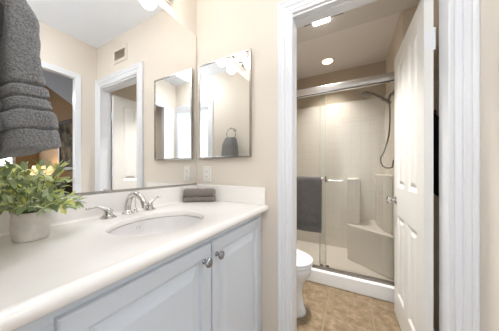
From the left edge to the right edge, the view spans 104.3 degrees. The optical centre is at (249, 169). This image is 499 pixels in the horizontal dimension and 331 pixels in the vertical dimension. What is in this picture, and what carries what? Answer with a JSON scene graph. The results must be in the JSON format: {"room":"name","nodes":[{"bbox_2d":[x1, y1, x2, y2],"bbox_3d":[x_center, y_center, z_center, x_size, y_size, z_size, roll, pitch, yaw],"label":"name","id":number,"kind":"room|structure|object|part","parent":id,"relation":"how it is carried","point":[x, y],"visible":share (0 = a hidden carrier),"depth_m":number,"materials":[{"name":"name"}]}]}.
{"room":"bathroom","nodes":[
{"label":"bathroom","id":0,"kind":"room"},
{"bbox_2d":[154,0,196,182],"bbox_3d":[-0.769,-0.140,0.988,0.098,2.560,1.300,0,0,28],"label":"wall","id":1,"kind":"structure","parent":0,"point":[184,11],"depth_m":1.45,"materials":[{"name":"beige paint"}]},
{"bbox_2d":[0,0,196,199],"bbox_3d":[-0.694,-0.468,1.013,0.009,1.168,1.170,0,0,28],"label":"wall mirror","id":2,"kind":"object","parent":1,"relation":"attached to","point":[120,75],"visible":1,"depth_m":1.02,"materials":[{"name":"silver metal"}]},
{"bbox_2d":[0,185,196,235],"bbox_3d":[-0.681,0.171,1.009,0.032,0.109,1.176,0,0,28],"label":"backsplash","id":3,"kind":"structure","parent":1,"relation":"attached to","point":[115,201],"depth_m":0.95,"materials":[{"name":"stone"}]},
{"bbox_2d":[197,0,331,330],"bbox_3d":[0.273,-0.140,1.227,1.710,2.560,0.102,0,0,28],"label":"wall","id":4,"kind":"structure","parent":0,"point":[225,28],"depth_m":1.29,"materials":[{"name":"beige paint"}]},
{"bbox_2d":[203,166,210,181],"bbox_3d":[-0.325,0.031,1.482,0.074,0.120,0.009,0,0,28],"label":"wall outlet","id":5,"kind":"object","parent":4,"relation":"attached to","point":[206,169],"visible":1,"depth_m":1.48,"materials":[{"name":"white plastic"}]},
{"bbox_2d":[199,48,251,158],"bbox_3d":[-0.187,-0.446,1.401,0.456,0.721,0.024,0,0,28],"label":"medicine cabinet","id":6,"kind":"object","parent":4,"relation":"attached to","point":[225,83],"visible":1,"depth_m":1.38,"materials":[{"name":"silver mirror"}]},
{"bbox_2d":[277,0,479,330],"bbox_3d":[0.586,0.053,1.049,0.872,2.173,0.126,0,0,28],"label":"door frame","id":7,"kind":"structure","parent":4,"relation":"attached to","point":[463,16],"depth_m":0.85,"materials":[{"name":"white paint"}]},
{"bbox_2d":[386,0,435,330],"bbox_3d":[1.025,0.121,1.256,0.166,2.013,0.664,0,0,28],"label":"door","id":8,"kind":"structure","parent":4,"relation":"in","point":[413,62],"depth_m":1.11,"materials":[{"name":"white paint"}]},
{"bbox_3d":[1.151,0.234,1.491,0.166,0.060,0.061,0,0,28],"label":"knob","id":9,"kind":"part","parent":8,"relation":"part of","materials":[{"name":"silver metal"}]},
{"bbox_3d":[1.093,-0.330,1.375,0.036,0.920,0.180,0,0,26],"label":"panel","id":10,"kind":"part","parent":8,"relation":"part of","materials":[{"name":"white paint"}]},
{"bbox_3d":[1.093,0.640,1.375,0.036,0.600,0.180,0,0,26],"label":"panel","id":11,"kind":"part","parent":8,"relation":"part of","materials":[{"name":"white paint"}]},
{"bbox_3d":[0.972,-0.330,1.133,0.036,0.920,0.180,0,0,26],"label":"panel","id":12,"kind":"part","parent":8,"relation":"part of","materials":[{"name":"white paint"}]},
{"bbox_3d":[0.972,0.640,1.133,0.036,0.600,0.180,0,0,26],"label":"panel","id":13,"kind":"part","parent":8,"relation":"part of","materials":[{"name":"white paint"}]},
{"bbox_2d":[297,60,385,108],"bbox_3d":[1.120,-0.125,2.849,1.440,2.530,0.118,0,0,28],"label":"wall","id":14,"kind":"structure","parent":0,"point":[377,68],"depth_m":2.70,"materials":[{"name":"beige paint"}]},
{"bbox_2d":[297,13,399,79],"bbox_3d":[0.925,-1.425,2.430,1.690,0.070,1.040,0,0,28],"label":"ceiling","id":15,"kind":"structure","parent":0,"point":[370,42],"depth_m":2.22,"materials":[{"name":"paint"}]},
{"bbox_2d":[320,57,334,64],"bbox_3d":[0.997,-1.379,2.477,0.172,0.021,0.172,0,0,28],"label":"recessed light","id":16,"kind":"object","parent":15,"relation":"in","point":[326,61],"visible":1,"depth_m":2.45,"materials":[{"name":"beige plastic"}]},
{"bbox_2d":[297,280,400,330],"bbox_3d":[0.729,1.180,2.083,1.710,0.080,1.838,0,0,28],"label":"floor","id":17,"kind":"structure","parent":0,"point":[328,308],"depth_m":1.55,"materials":[{"name":"beige tile"}]},
{"bbox_2d":[297,249,312,317],"bbox_3d":[0.161,0.757,1.685,0.752,0.765,0.450,0,0,28],"label":"toilet","id":18,"kind":"object","parent":17,"relation":"on","point":[304,261],"visible":0.1,"depth_m":1.50,"materials":[{"name":"ceramic"}]},
{"bbox_3d":[0.229,0.944,1.648,0.578,0.392,0.368,0,0,28],"label":"bowl","id":19,"kind":"part","parent":18,"relation":"part of","materials":[{"name":"ceramic"}]},
{"bbox_3d":[0.259,0.738,1.632,0.528,0.019,0.374,0,0,28],"label":"seat","id":20,"kind":"part","parent":18,"relation":"part of","materials":[{"name":"ceramic"}]},
{"bbox_3d":[0.259,0.709,1.632,0.529,0.030,0.376,0,0,28],"label":"lid","id":21,"kind":"part","parent":18,"relation":"part of","materials":[{"name":"ceramic"}]},
{"bbox_2d":[297,82,393,302],"bbox_3d":[0.871,0.107,2.381,1.438,2.066,0.942,0,0,28],"label":"shower stall","id":22,"kind":"object","parent":17,"relation":"on","point":[346,141],"visible":0.66,"depth_m":2.52,"materials":[{"name":"clear glass"}]},
{"bbox_3d":[1.087,0.072,2.786,1.438,1.996,0.024,0,0,28],"label":"panel","id":23,"kind":"part","parent":22,"relation":"part of","materials":[{"name":"clear glass"}]},
{"bbox_2d":[297,72,393,285],"bbox_3d":[0.676,0.078,2.015,1.437,1.860,0.122,0,0,27],"label":"shower door","id":24,"kind":"structure","parent":22,"relation":"attached to","point":[384,78],"depth_m":1.85,"materials":[{"name":"metal"}]},
{"bbox_2d":[297,176,321,232],"bbox_3d":[0.556,0.347,2.019,0.365,0.558,0.042,0,0,28],"label":"bath towel","id":25,"kind":"object","parent":24,"relation":"hanging from","point":[309,189],"visible":0.7,"depth_m":1.97,"materials":[{"name":"grey fabric"}]},
{"bbox_3d":[0.673,-0.816,2.010,1.436,0.072,0.063,0,0,28],"label":"header rail","id":26,"kind":"part","parent":24,"relation":"part of","materials":[{"name":"metal"}]},
{"bbox_3d":[1.014,0.100,1.853,0.650,1.756,0.006,0,0,28],"label":"glass panel","id":27,"kind":"part","parent":24,"relation":"part of","materials":[{"name":"clear glass"}]},
{"bbox_3d":[1.370,0.859,2.257,0.414,0.422,0.643,0,0,28],"label":"seat","id":28,"kind":"part","parent":22,"relation":"part of","materials":[{"name":"beige plastic"}]},
{"bbox_2d":[361,90,393,168],"bbox_3d":[1.289,-0.413,1.959,0.278,0.801,0.112,0,0,28],"label":"shower","id":29,"kind":"object","parent":22,"relation":"attached to","point":[365,93],"visible":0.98,"depth_m":1.89,"materials":[{"name":"silver metal"}]},
{"bbox_3d":[1.518,0.072,2.079,0.013,1.996,0.818,0,0,28],"label":"panel","id":30,"kind":"part","parent":22,"relation":"part of","materials":[{"name":"clear glass"}]},
{"bbox_2d":[297,0,419,43],"bbox_3d":[0.493,-1.400,1.619,1.690,0.120,0.798,0,0,28],"label":"ceiling","id":31,"kind":"structure","parent":0,"point":[379,9],"depth_m":1.71,"materials":[{"name":"grey paint"}]},
{"bbox_2d":[304,13,342,26],"bbox_3d":[0.576,-1.320,1.583,0.330,0.040,0.335,0,0,28],"label":"recessed light","id":32,"kind":"object","parent":31,"relation":"in","point":[325,20],"visible":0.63,"depth_m":1.70,"materials":[{"name":"grey plastic"}]},
{"bbox_2d":[386,6,417,92],"bbox_3d":[1.600,-0.125,2.059,0.150,2.530,1.060,0,0,28],"label":"wall","id":33,"kind":"structure","parent":0,"point":[405,17],"depth_m":1.78,"materials":[{"name":"beige paint"}]},
{"bbox_2d":[433,0,498,330],"bbox_3d":[0.906,-0.150,0.661,0.059,2.580,2.060,0,0,28],"label":"wall","id":34,"kind":"structure","parent":0,"point":[489,9],"depth_m":0.75,"materials":[{"name":"beige paint"}]},
{"bbox_3d":[1.203,-0.381,1.285,0.041,0.038,0.036,0,0,28],"label":"wall hook","id":35,"kind":"object","parent":34,"relation":"attached to","visible":0},
{"bbox_2d":[433,114,438,195],"bbox_3d":[1.193,-0.105,1.291,0.041,0.520,0.440,0,0,28],"label":"picture frame","id":36,"kind":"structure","parent":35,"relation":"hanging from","point":[435,117],"depth_m":1.15,"materials":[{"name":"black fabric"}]},
{"bbox_3d":[-0.033,1.180,0.654,1.710,0.080,1.402,0,0,28],"label":"floor","id":37,"kind":"structure","parent":0,"visible":0},
{"bbox_2d":[15,213,261,330],"bbox_3d":[-0.422,0.704,0.871,0.616,0.872,1.176,0,0,28],"label":"vanity cabinet","id":38,"kind":"object","parent":37,"relation":"on","point":[215,283],"visible":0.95,"depth_m":0.69,"materials":[{"name":"white paint"}]},
{"bbox_3d":[-0.272,0.660,0.588,0.019,0.730,0.466,0,0,28],"label":"door","id":39,"kind":"part","parent":38,"relation":"part of","materials":[{"name":"white paint"}]},
{"bbox_2d":[0,184,267,330],"bbox_3d":[-0.426,0.190,0.873,0.611,0.155,1.176,0,0,28],"label":"countertop","id":40,"kind":"structure","parent":38,"relation":"on","point":[79,257],"depth_m":0.59,"materials":[{"name":"stone"}]},
{"bbox_2d":[0,159,84,242],"bbox_3d":[-0.709,0.091,0.624,0.324,0.266,0.282,0,0,28],"label":"potted plant","id":41,"kind":"object","parent":40,"relation":"on","point":[28,224],"visible":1,"depth_m":0.60,"materials":[{"name":"green plant"}]},
{"bbox_3d":[-0.711,0.179,0.631,0.089,0.090,0.089,0,0,28],"label":"pot","id":42,"kind":"part","parent":41,"relation":"part of","materials":[{"name":"ceramic"}]},
{"bbox_2d":[85,191,160,219],"bbox_3d":[-0.570,0.166,0.966,0.179,0.119,0.363,0,0,28],"label":"faucet","id":43,"kind":"object","parent":40,"relation":"on","point":[108,212],"visible":1,"depth_m":0.95,"materials":[{"name":"silver metal"}]},
{"bbox_3d":[-0.680,0.180,0.876,0.024,0.038,0.100,0,0,28],"label":"lever","id":44,"kind":"part","parent":43,"relation":"part of","materials":[{"name":"silver metal"}]},
{"bbox_3d":[-0.661,0.205,0.910,0.064,0.040,0.064,0,0,28],"label":"handle","id":45,"kind":"part","parent":43,"relation":"part of","materials":[{"name":"silver metal"}]},
{"bbox_3d":[-0.570,0.166,0.967,0.179,0.119,0.050,0,0,28],"label":"spout","id":46,"kind":"part","parent":43,"relation":"part of","materials":[{"name":"silver metal"}]},
{"bbox_3d":[-0.606,0.175,1.031,0.029,0.099,0.029,0,0,28],"label":"lift rod","id":47,"kind":"part","parent":43,"relation":"part of","materials":[{"name":"silver metal"}]},
{"bbox_3d":[-0.564,0.205,1.094,0.064,0.040,0.064,0,0,28],"label":"handle","id":48,"kind":"part","parent":43,"relation":"part of","materials":[{"name":"silver metal"}]},
{"bbox_3d":[-0.551,0.173,1.118,0.024,0.050,0.076,0,0,28],"label":"lever","id":49,"kind":"part","parent":43,"relation":"part of","materials":[{"name":"silver metal"}]},
{"bbox_2d":[109,216,200,235],"bbox_3d":[-0.396,0.325,0.866,0.362,0.144,0.437,0,0,28],"label":"sink basin","id":50,"kind":"object","parent":40,"relation":"in","point":[158,225],"visible":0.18,"depth_m":1.01,"materials":[{"name":"white ceramic"}]},
{"bbox_2d":[183,188,214,201],"bbox_3d":[-0.360,0.178,1.394,0.227,0.094,0.082,0,0,-7],"label":"folded washcloth","id":51,"kind":"object","parent":40,"relation":"on","point":[190,194],"visible":1,"depth_m":1.36,"materials":[{"name":"grey fabric"}]},
{"bbox_3d":[-0.161,0.353,0.741,0.034,0.036,0.036,0,0,28],"label":"knob","id":52,"kind":"part","parent":38,"relation":"part of","materials":[{"name":"grey metal"}]},
{"bbox_3d":[-0.124,0.353,0.810,0.034,0.036,0.036,0,0,28],"label":"knob","id":53,"kind":"part","parent":38,"relation":"part of","materials":[{"name":"grey metal"}]},
{"bbox_3d":[-0.048,0.660,1.009,0.019,0.730,0.468,0,0,28],"label":"door","id":54,"kind":"part","parent":38,"relation":"part of","materials":[{"name":"white paint"}]},
{"bbox_3d":[1.293,-0.140,-0.780,5.200,2.560,0.120,0,0,28],"label":"wall","id":55,"kind":"structure","parent":0,"visible":0},
{"bbox_3d":[-0.619,-0.503,0.370,0.154,0.175,0.110,0,0,28],"label":"towel ring","id":56,"kind":"object","parent":55,"relation":"attached to","visible":0},
{"bbox_2d":[0,0,61,159],"bbox_3d":[-0.585,-0.226,0.440,0.242,0.419,0.202,0,0,28],"label":"hand towel","id":57,"kind":"object","parent":56,"relation":"hanging from","point":[28,125],"visible":1,"depth_m":0.41,"materials":[{"name":"grey fabric"}]}
]}

